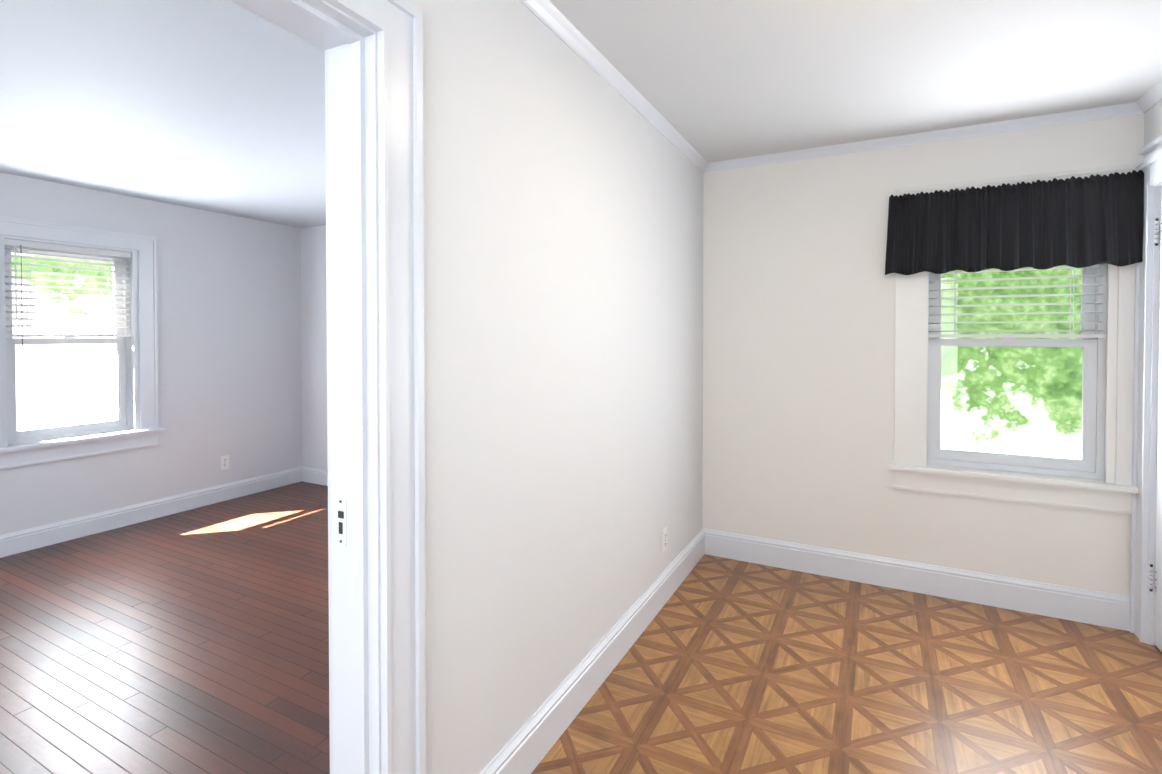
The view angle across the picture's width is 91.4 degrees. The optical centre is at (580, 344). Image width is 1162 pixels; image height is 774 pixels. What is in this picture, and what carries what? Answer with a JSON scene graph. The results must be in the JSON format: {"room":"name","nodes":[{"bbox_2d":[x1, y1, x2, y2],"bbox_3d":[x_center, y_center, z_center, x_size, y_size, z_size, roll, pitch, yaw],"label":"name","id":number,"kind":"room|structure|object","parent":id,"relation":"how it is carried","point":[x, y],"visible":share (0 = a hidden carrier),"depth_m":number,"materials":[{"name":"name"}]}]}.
{"room":"empty room","nodes":[
{"label":"empty room","id":0,"kind":"room"},
{"bbox_2d":[0,172,301,534],"bbox_3d":[-3.979,0.109,3.010,0.200,2.440,5.800,0,1,28],"label":"wall","id":1,"kind":"structure","parent":0,"point":[229,334],"depth_m":4.53,"materials":[{"name":"white paint"}]},
{"bbox_2d":[0,216,164,469],"bbox_3d":[-3.502,-0.014,3.883,0.294,1.565,1.026,0,1,28],"label":"window","id":2,"kind":"structure","parent":1,"relation":"in","point":[146,428],"depth_m":4.03,"materials":[{"name":"white wood"}]},
{"bbox_2d":[4,238,131,352],"bbox_3d":[-3.459,-0.306,3.855,0.061,0.715,0.679,0,1,28],"label":"window blind","id":3,"kind":"object","parent":2,"relation":"attached to","point":[56,247],"visible":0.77,"depth_m":3.81,"materials":[{"name":"white plastic"}]},
{"bbox_2d":[4,246,131,444],"bbox_3d":[-3.525,-0.015,3.894,0.084,1.302,0.714,0,1,28],"label":"window frame","id":4,"kind":"structure","parent":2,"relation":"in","point":[123,391],"depth_m":3.93,"materials":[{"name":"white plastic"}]},
{"bbox_2d":[0,467,299,557],"bbox_3d":[-3.881,1.263,2.977,0.020,0.135,5.400,0,1,28],"label":"baseboard","id":5,"kind":"structure","parent":1,"relation":"attached to","point":[16,542],"depth_m":4.15,"materials":[{"name":"white wood"}]},
{"bbox_2d":[220,455,228,469],"bbox_3d":[-2.968,0.988,4.730,0.010,0.114,0.070,0,1,28],"label":"outlet","id":6,"kind":"object","parent":1,"relation":"attached to","point":[224,462],"visible":1,"depth_m":4.72,"materials":[{"name":"plastic"}]},
{"bbox_2d":[0,0,325,227],"bbox_3d":[-2.306,-1.109,2.117,3.975,0.135,5.800,0,1,28],"label":"ceiling","id":7,"kind":"structure","parent":0,"point":[217,106],"depth_m":2.48,"materials":[{"name":"white paint"}]},
{"bbox_2d":[406,0,703,773],"bbox_3d":[-0.514,0.138,1.199,0.070,2.440,5.400,0,1,28],"label":"wall","id":8,"kind":"structure","parent":0,"point":[563,184],"depth_m":1.84,"materials":[{"name":"white paint"}]},
{"bbox_2d":[228,0,425,773],"bbox_3d":[-0.700,0.298,0.921,0.200,2.129,1.047,0,1,28],"label":"trim","id":9,"kind":"structure","parent":8,"relation":"attached to","point":[373,49],"depth_m":1.27,"materials":[{"name":"white wood"}]},
{"bbox_2d":[479,528,706,773],"bbox_3d":[0.195,1.260,2.476,0.020,0.155,2.512,0,1,28],"label":"baseboard","id":10,"kind":"structure","parent":8,"relation":"attached to","point":[526,748],"depth_m":2.14,"materials":[{"name":"white wood"}]},
{"bbox_2d":[519,0,710,172],"bbox_3d":[-0.465,-1.059,1.155,0.041,0.046,5.400,0,1,28],"label":"crown molding","id":11,"kind":"structure","parent":8,"relation":"attached to","point":[553,19],"depth_m":2.24,"materials":[{"name":"white wood"}]},
{"bbox_2d":[662,527,666,552],"bbox_3d":[0.434,1.016,2.940,0.010,0.115,0.071,0,1,28],"label":"outlet","id":12,"kind":"object","parent":8,"relation":"attached to","point":[664,539],"visible":1,"depth_m":2.93,"materials":[{"name":"plastic"}]},
{"bbox_2d":[0,481,1161,773],"bbox_3d":[-1.232,1.381,1.594,6.398,0.060,5.800,0,1,28],"label":"floor","id":13,"kind":"structure","parent":0,"point":[727,666],"depth_m":2.31,"materials":[{"name":"wood"}]},
{"bbox_2d":[301,114,1143,596],"bbox_3d":[0.065,0.093,4.056,6.398,2.440,0.200,0,1,28],"label":"wall","id":14,"kind":"structure","parent":0,"point":[799,289],"depth_m":3.23,"materials":[{"name":"white paint"}]},
{"bbox_2d":[300,466,327,485],"bbox_3d":[-0.989,1.239,4.500,3.675,0.135,0.020,0,1,28],"label":"baseboard","id":15,"kind":"structure","parent":14,"relation":"attached to","point":[310,475],"depth_m":5.27,"materials":[{"name":"white wood"}]},
{"bbox_2d":[707,529,1129,630],"bbox_3d":[1.687,1.251,3.102,2.023,0.155,0.020,0,1,28],"label":"baseboard","id":16,"kind":"structure","parent":14,"relation":"attached to","point":[1109,610],"depth_m":3.00,"materials":[{"name":"white wood"}]},
{"bbox_2d":[711,103,1130,171],"bbox_3d":[1.695,-1.088,3.049,1.993,0.046,0.041,0,1,28],"label":"crown molding","id":17,"kind":"structure","parent":14,"relation":"attached to","point":[1120,110],"depth_m":2.96,"materials":[{"name":"white wood"}]},
{"bbox_2d":[888,161,1139,513],"bbox_3d":[2.174,-0.029,2.932,1.024,1.625,0.294,0,1,28],"label":"window","id":18,"kind":"structure","parent":14,"relation":"in","point":[1090,463],"depth_m":2.84,"materials":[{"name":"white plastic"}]},
{"bbox_2d":[885,170,1143,274],"bbox_3d":[2.097,-0.578,2.800,1.050,0.438,0.065,0,1,28],"label":"valance","id":19,"kind":"object","parent":18,"relation":"attached to","point":[1080,222],"visible":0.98,"depth_m":2.77,"materials":[{"name":"fabric"}]},
{"bbox_2d":[928,265,1105,337],"bbox_3d":[2.179,-0.366,2.870,0.718,0.665,0.058,0,1,28],"label":"window blind","id":20,"kind":"object","parent":18,"relation":"attached to","point":[1073,294],"visible":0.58,"depth_m":2.86,"materials":[{"name":"white plastic"}]},
{"bbox_2d":[549,0,1161,162],"bbox_3d":[0.529,-1.114,0.634,2.423,0.080,5.800,0,1,28],"label":"ceiling","id":21,"kind":"structure","parent":0,"point":[709,81],"depth_m":2.21,"materials":[{"name":"white paint"}]},
{"bbox_2d":[1144,99,1161,157],"bbox_3d":[2.437,0.122,2.184,0.140,2.440,0.920,0,1,28],"label":"wall","id":22,"kind":"structure","parent":0,"point":[1153,123],"depth_m":2.52,"materials":[{"name":"white paint"}]},
{"bbox_2d":[1129,147,1161,645],"bbox_3d":[2.432,0.262,2.217,0.176,2.160,0.854,0,1,28],"label":"door frame","id":23,"kind":"structure","parent":22,"relation":"attached to","point":[1145,418],"depth_m":2.53,"materials":[{"name":"white wood"}]},
{"bbox_2d":[1131,79,1161,114],"bbox_3d":[2.342,-1.075,2.181,0.043,0.046,0.860,0,1,28],"label":"crown molding","id":24,"kind":"structure","parent":22,"relation":"attached to","point":[1153,96],"depth_m":2.52,"materials":[{"name":"white wood"}]},
{"bbox_2d":[1140,186,1161,651],"bbox_3d":[2.407,0.323,2.249,0.076,2.018,0.636,0,1,28],"label":"closet door","id":25,"kind":"structure","parent":22,"relation":"in","point":[1157,579],"depth_m":2.48,"materials":[{"name":"white wood"}]},
{"bbox_3d":[1.126,0.159,-0.177,0.274,2.440,4.480,0,1,28],"label":"wall","id":26,"kind":"structure","parent":0,"visible":0},
{"bbox_2d":[1138,134,1161,154],"bbox_3d":[1.268,-0.850,0.252,0.154,0.034,5.400,0,1,28],"label":"door trim","id":27,"kind":"structure","parent":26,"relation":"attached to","point":[1151,145],"depth_m":2.51,"materials":[{"name":"white wood"}]},
{"label":"outside","id":28,"kind":"structure","parent":0,"visible":0},
{"bbox_2d":[12,253,116,430],"bbox_3d":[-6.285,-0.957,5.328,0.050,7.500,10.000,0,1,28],"label":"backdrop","id":29,"kind":"structure","parent":28,"point":[72,353],"depth_m":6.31,"materials":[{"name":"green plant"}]},
{"bbox_2d":[940,265,1082,459],"bbox_3d":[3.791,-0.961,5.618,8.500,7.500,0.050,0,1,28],"label":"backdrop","id":30,"kind":"structure","parent":28,"point":[1047,416],"depth_m":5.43,"materials":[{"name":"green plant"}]}
]}

